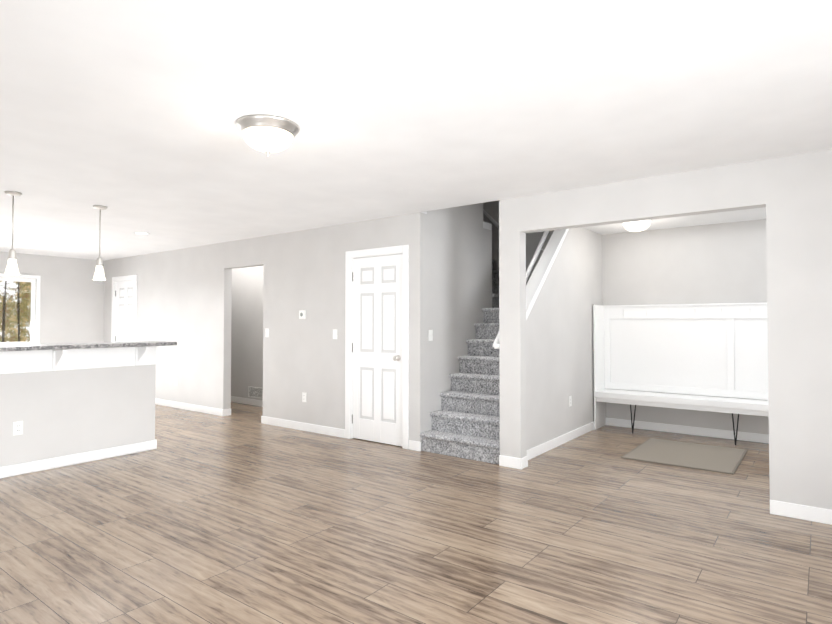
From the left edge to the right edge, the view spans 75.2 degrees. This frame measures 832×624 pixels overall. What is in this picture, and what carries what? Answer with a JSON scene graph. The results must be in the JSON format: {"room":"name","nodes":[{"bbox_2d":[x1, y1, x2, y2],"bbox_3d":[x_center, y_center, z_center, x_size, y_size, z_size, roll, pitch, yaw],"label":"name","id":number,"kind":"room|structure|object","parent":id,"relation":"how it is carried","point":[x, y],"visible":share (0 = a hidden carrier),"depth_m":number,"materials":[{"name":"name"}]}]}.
{"room":"empty living room","nodes":[
{"label":"empty living room","id":0,"kind":"room"},
{"bbox_2d":[0,252,104,343],"bbox_3d":[-7.083,0.245,7.982,0.120,2.430,4.830,-1,-1,37],"label":"wall","id":1,"kind":"structure","parent":0,"point":[71,300],"depth_m":9.30,"materials":[{"name":"paint"}]},
{"bbox_2d":[0,273,40,344],"bbox_3d":[-6.831,-0.014,8.255,0.140,1.210,1.890,-1,-1,37],"label":"kitchen window","id":2,"kind":"structure","parent":1,"relation":"in","point":[35,280],"depth_m":8.91,"materials":[{"name":"white"}]},
{"bbox_2d":[0,364,155,466],"bbox_3d":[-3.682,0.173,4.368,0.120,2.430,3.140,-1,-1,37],"label":"wall","id":3,"kind":"structure","parent":0,"point":[58,413],"depth_m":4.97,"materials":[{"name":"paint"}]},
{"bbox_2d":[13,421,22,434],"bbox_3d":[-3.402,0.993,4.617,0.008,0.114,0.070,-1,-1,37],"label":"outlet","id":4,"kind":"object","parent":3,"relation":"attached to","point":[17,427],"visible":1,"depth_m":4.62,"materials":[{"name":"white plastic"}]},
{"bbox_2d":[0,346,156,373],"bbox_3d":[-3.362,0.419,4.492,0.234,0.198,2.549,-1,-1,37],"label":"trim","id":5,"kind":"structure","parent":3,"relation":"attached to","point":[39,360],"depth_m":4.96,"materials":[{"name":"white wood"}]},
{"bbox_2d":[0,439,156,478],"bbox_3d":[-3.614,1.340,4.321,0.016,0.095,3.124,-1,-1,37],"label":"baseboard","id":6,"kind":"structure","parent":3,"relation":"attached to","point":[56,462],"depth_m":4.95,"materials":[{"name":"white wood"}]},
{"bbox_2d":[0,341,176,350],"bbox_3d":[-3.387,0.303,4.567,0.410,0.035,2.633,-1,-1,37],"label":"countertop","id":7,"kind":"structure","parent":3,"relation":"on","point":[73,346],"depth_m":4.84,"materials":[{"name":"stone"}]},
{"bbox_2d":[231,266,262,399],"bbox_3d":[-2.289,0.254,8.425,7.009,2.430,0.120,-1,-1,37],"label":"wall","id":8,"kind":"structure","parent":0,"point":[247,331],"depth_m":8.67,"materials":[{"name":"paint"}]},
{"bbox_2d":[231,396,262,406],"bbox_3d":[-2.981,1.430,8.837,5.380,0.095,0.014,-1,-1,37],"label":"baseboard","id":9,"kind":"structure","parent":8,"relation":"attached to","point":[248,401],"depth_m":8.61,"materials":[{"name":"white wood"}]},
{"bbox_2d":[248,386,262,398],"bbox_3d":[-2.525,1.266,8.499,0.380,0.170,0.010,-1,-1,37],"label":"air vent","id":10,"kind":"object","parent":8,"relation":"in","point":[255,392],"visible":1,"depth_m":8.49,"materials":[{"name":"white metal"}]},
{"bbox_2d":[0,402,831,623],"bbox_3d":[-0.910,1.427,4.835,13.740,0.060,7.500,-1,-1,37],"label":"floor","id":11,"kind":"structure","parent":0,"point":[241,514],"depth_m":3.27,"materials":[{"name":"laminate"}]},
{"bbox_2d":[420,259,499,463],"bbox_3d":[0.475,0.141,6.758,2.630,2.590,2.560,-1,-1,37],"label":"stairs","id":12,"kind":"structure","parent":11,"relation":"on","point":[466,421],"depth_m":5.57,"materials":[{"name":"carpet"}]},
{"bbox_2d":[593,302,768,444],"bbox_3d":[3.337,0.660,5.934,2.654,1.521,0.392,-1,-1,37],"label":"bench","id":13,"kind":"object","parent":11,"relation":"on","point":[709,351],"visible":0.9,"depth_m":6.28,"materials":[{"name":"white wood"}]},
{"bbox_2d":[621,438,747,473],"bbox_3d":[2.675,1.402,5.343,0.940,0.010,1.100,-1,-1,37],"label":"rug","id":14,"kind":"object","parent":11,"relation":"on","point":[721,459],"visible":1,"depth_m":5.25,"materials":[{"name":"beige fabric"}]},
{"bbox_2d":[0,0,831,260],"bbox_3d":[-0.910,-1.082,4.886,13.740,0.100,7.500,-1,-1,37],"label":"ceiling","id":15,"kind":"structure","parent":0,"point":[128,113],"depth_m":2.81,"materials":[{"name":"paint"}]},
{"bbox_2d":[4,191,21,274],"bbox_3d":[-3.491,-0.678,4.673,0.124,0.714,0.124,-1,-1,37],"label":"pendant light","id":16,"kind":"object","parent":15,"relation":"hanging from","point":[12,268],"visible":1,"depth_m":4.65,"materials":[{"name":"silver metal"}]},
{"bbox_2d":[93,205,107,279],"bbox_3d":[-3.067,-0.667,5.236,0.124,0.714,0.124,-1,-1,37],"label":"pendant light","id":17,"kind":"object","parent":15,"relation":"hanging from","point":[99,273],"visible":1,"depth_m":5.21,"materials":[{"name":"silver metal"}]},
{"bbox_2d":[134,232,149,234],"bbox_3d":[-3.461,-0.990,6.816,0.190,0.006,0.190,-1,-1,37],"label":"recessed light","id":18,"kind":"object","parent":15,"relation":"in","point":[141,233],"visible":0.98,"depth_m":6.82,"materials":[{"name":"white"}]},
{"bbox_2d":[235,114,299,156],"bbox_3d":[-0.850,-0.979,3.099,0.356,0.178,0.356,-1,-1,37],"label":"flush-mount light","id":19,"kind":"object","parent":15,"relation":"attached to","point":[267,134],"visible":1,"depth_m":3.00,"materials":[{"name":"white glass"}]},
{"bbox_2d":[622,220,650,231],"bbox_3d":[2.432,-0.948,5.949,0.300,0.124,0.300,-1,-1,37],"label":"flush-mount light","id":20,"kind":"object","parent":15,"relation":"attached to","point":[636,226],"visible":0.85,"depth_m":5.86,"materials":[{"name":"white glass"}]},
{"bbox_2d":[427,203,491,430],"bbox_3d":[0.481,-1.026,6.204,0.120,4.900,1.380,-1,-1,37],"label":"wall","id":21,"kind":"structure","parent":0,"point":[459,268],"depth_m":5.99,"materials":[{"name":"paint"}]},
{"bbox_2d":[429,330,432,340],"bbox_3d":[0.158,0.243,5.633,0.016,0.114,0.070,-1,-1,37],"label":"light switch","id":22,"kind":"object","parent":21,"relation":"attached to","point":[430,335],"visible":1,"depth_m":5.63,"materials":[{"name":"white plastic"}]},
{"bbox_2d":[104,149,831,509],"bbox_3d":[-0.225,0.201,5.771,13.500,2.430,0.120,-1,-1,37],"label":"wall","id":23,"kind":"structure","parent":0,"point":[184,299],"depth_m":4.92,"materials":[{"name":"paint"}]},
{"bbox_2d":[111,275,136,341],"bbox_3d":[-5.005,0.433,9.352,0.890,2.110,0.136,-1,-1,37],"label":"door frame","id":24,"kind":"structure","parent":23,"relation":"attached to","point":[113,313],"depth_m":9.46,"materials":[{"name":"white wood"}]},
{"bbox_2d":[115,280,133,341],"bbox_3d":[-5.038,0.471,9.315,0.730,2.017,0.110,-1,-1,37],"label":"kitchen door","id":25,"kind":"structure","parent":23,"relation":"in","point":[124,293],"depth_m":9.35,"materials":[{"name":"white wood"}]},
{"bbox_2d":[155,398,223,415],"bbox_3d":[-3.683,1.419,8.263,2.509,0.095,0.014,-1,-1,37],"label":"baseboard","id":26,"kind":"structure","parent":23,"relation":"attached to","point":[203,409],"depth_m":8.00,"materials":[{"name":"white wood"}]},
{"bbox_2d":[265,328,268,336],"bbox_3d":[-1.924,0.270,6.962,0.070,0.114,0.016,-1,-1,37],"label":"light switch","id":27,"kind":"object","parent":23,"relation":"attached to","point":[266,332],"visible":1,"depth_m":6.96,"materials":[{"name":"white plastic"}]},
{"bbox_2d":[299,310,305,318],"bbox_3d":[-1.380,0.032,6.551,0.104,0.104,0.027,-1,-1,37],"label":"thermostat","id":28,"kind":"object","parent":23,"relation":"attached to","point":[302,314],"visible":1,"depth_m":6.53,"materials":[{"name":"white plastic"}]},
{"bbox_2d":[261,416,344,437],"bbox_3d":[-1.403,1.384,6.549,1.506,0.095,0.014,-1,-1,37],"label":"baseboard","id":29,"kind":"structure","parent":23,"relation":"attached to","point":[331,431],"depth_m":6.49,"materials":[{"name":"white wood"}]},
{"bbox_2d":[302,392,305,401],"bbox_3d":[-1.350,1.031,6.521,0.070,0.114,0.008,-1,-1,37],"label":"outlet","id":30,"kind":"object","parent":23,"relation":"attached to","point":[303,397],"visible":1,"depth_m":6.52,"materials":[{"name":"white plastic"}]},
{"bbox_2d":[333,329,336,338],"bbox_3d":[-0.937,0.255,6.220,0.070,0.114,0.016,-1,-1,37],"label":"light switch","id":31,"kind":"object","parent":23,"relation":"attached to","point":[334,333],"visible":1,"depth_m":6.22,"materials":[{"name":"white plastic"}]},
{"bbox_2d":[345,245,408,448],"bbox_3d":[-0.401,0.363,5.891,0.900,2.110,0.136,-1,-1,37],"label":"door frame","id":32,"kind":"structure","parent":23,"relation":"attached to","point":[350,256],"depth_m":5.91,"materials":[{"name":"white wood"}]},
{"bbox_2d":[352,254,402,445],"bbox_3d":[-0.435,0.401,5.854,0.740,2.017,0.110,-1,-1,37],"label":"closet door","id":33,"kind":"structure","parent":23,"relation":"in","point":[377,338],"depth_m":5.86,"materials":[{"name":"white wood"}]},
{"bbox_2d":[770,500,831,524],"bbox_3d":[3.759,1.306,2.668,3.370,0.095,0.014,-1,-1,37],"label":"baseboard","id":34,"kind":"structure","parent":23,"relation":"attached to","point":[805,512],"depth_m":3.57,"materials":[{"name":"white wood"}]},
{"bbox_2d":[526,227,601,449],"bbox_3d":[1.614,0.205,5.984,0.117,2.430,2.430,-1,-1,37],"label":"wall","id":35,"kind":"structure","parent":0,"point":[559,350],"depth_m":5.90,"materials":[{"name":"paint"}]},
{"bbox_2d":[489,215,548,348],"bbox_3d":[1.127,-0.321,5.552,0.075,1.350,1.316,-1,-1,37],"label":"stair handrail","id":36,"kind":"object","parent":35,"relation":"attached to","point":[495,345],"depth_m":5.76,"materials":[{"name":"white wood"}]},
{"bbox_2d":[526,229,568,319],"bbox_3d":[1.301,-0.463,5.561,0.144,1.110,1.353,-1,-1,37],"label":"trim","id":37,"kind":"structure","parent":35,"relation":"on","point":[535,283],"depth_m":5.54,"materials":[{"name":"white wood"}]},
{"bbox_2d":[516,421,593,467],"bbox_3d":[1.659,1.372,5.908,0.016,0.095,2.401,-1,-1,37],"label":"baseboard","id":38,"kind":"structure","parent":35,"relation":"attached to","point":[542,448],"depth_m":5.56,"materials":[{"name":"white wood"}]},
{"bbox_2d":[569,396,571,406],"bbox_3d":[1.716,0.991,5.998,0.008,0.114,0.070,-1,-1,37],"label":"electrical outlet","id":39,"kind":"object","parent":35,"relation":"attached to","point":[570,400],"visible":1,"depth_m":5.99,"materials":[{"name":"white plastic"}]},
{"bbox_2d":[483,200,768,433],"bbox_3d":[3.418,-1.025,6.247,8.220,4.900,0.120,-1,-1,37],"label":"wall","id":40,"kind":"structure","parent":0,"point":[715,263],"depth_m":6.36,"materials":[{"name":"paint"}]},
{"bbox_2d":[606,418,768,442],"bbox_3d":[4.512,1.359,5.292,5.320,0.095,0.015,-1,-1,37],"label":"baseboard","id":41,"kind":"structure","parent":40,"relation":"attached to","point":[718,433],"depth_m":6.28,"materials":[{"name":"white wood"}]},
{"label":"outside","id":42,"kind":"structure","parent":0,"visible":0},
{"bbox_2d":[0,281,30,341],"bbox_3d":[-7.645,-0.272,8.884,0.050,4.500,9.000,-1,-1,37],"label":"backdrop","id":43,"kind":"structure","parent":42,"point":[5,302],"depth_m":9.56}
]}

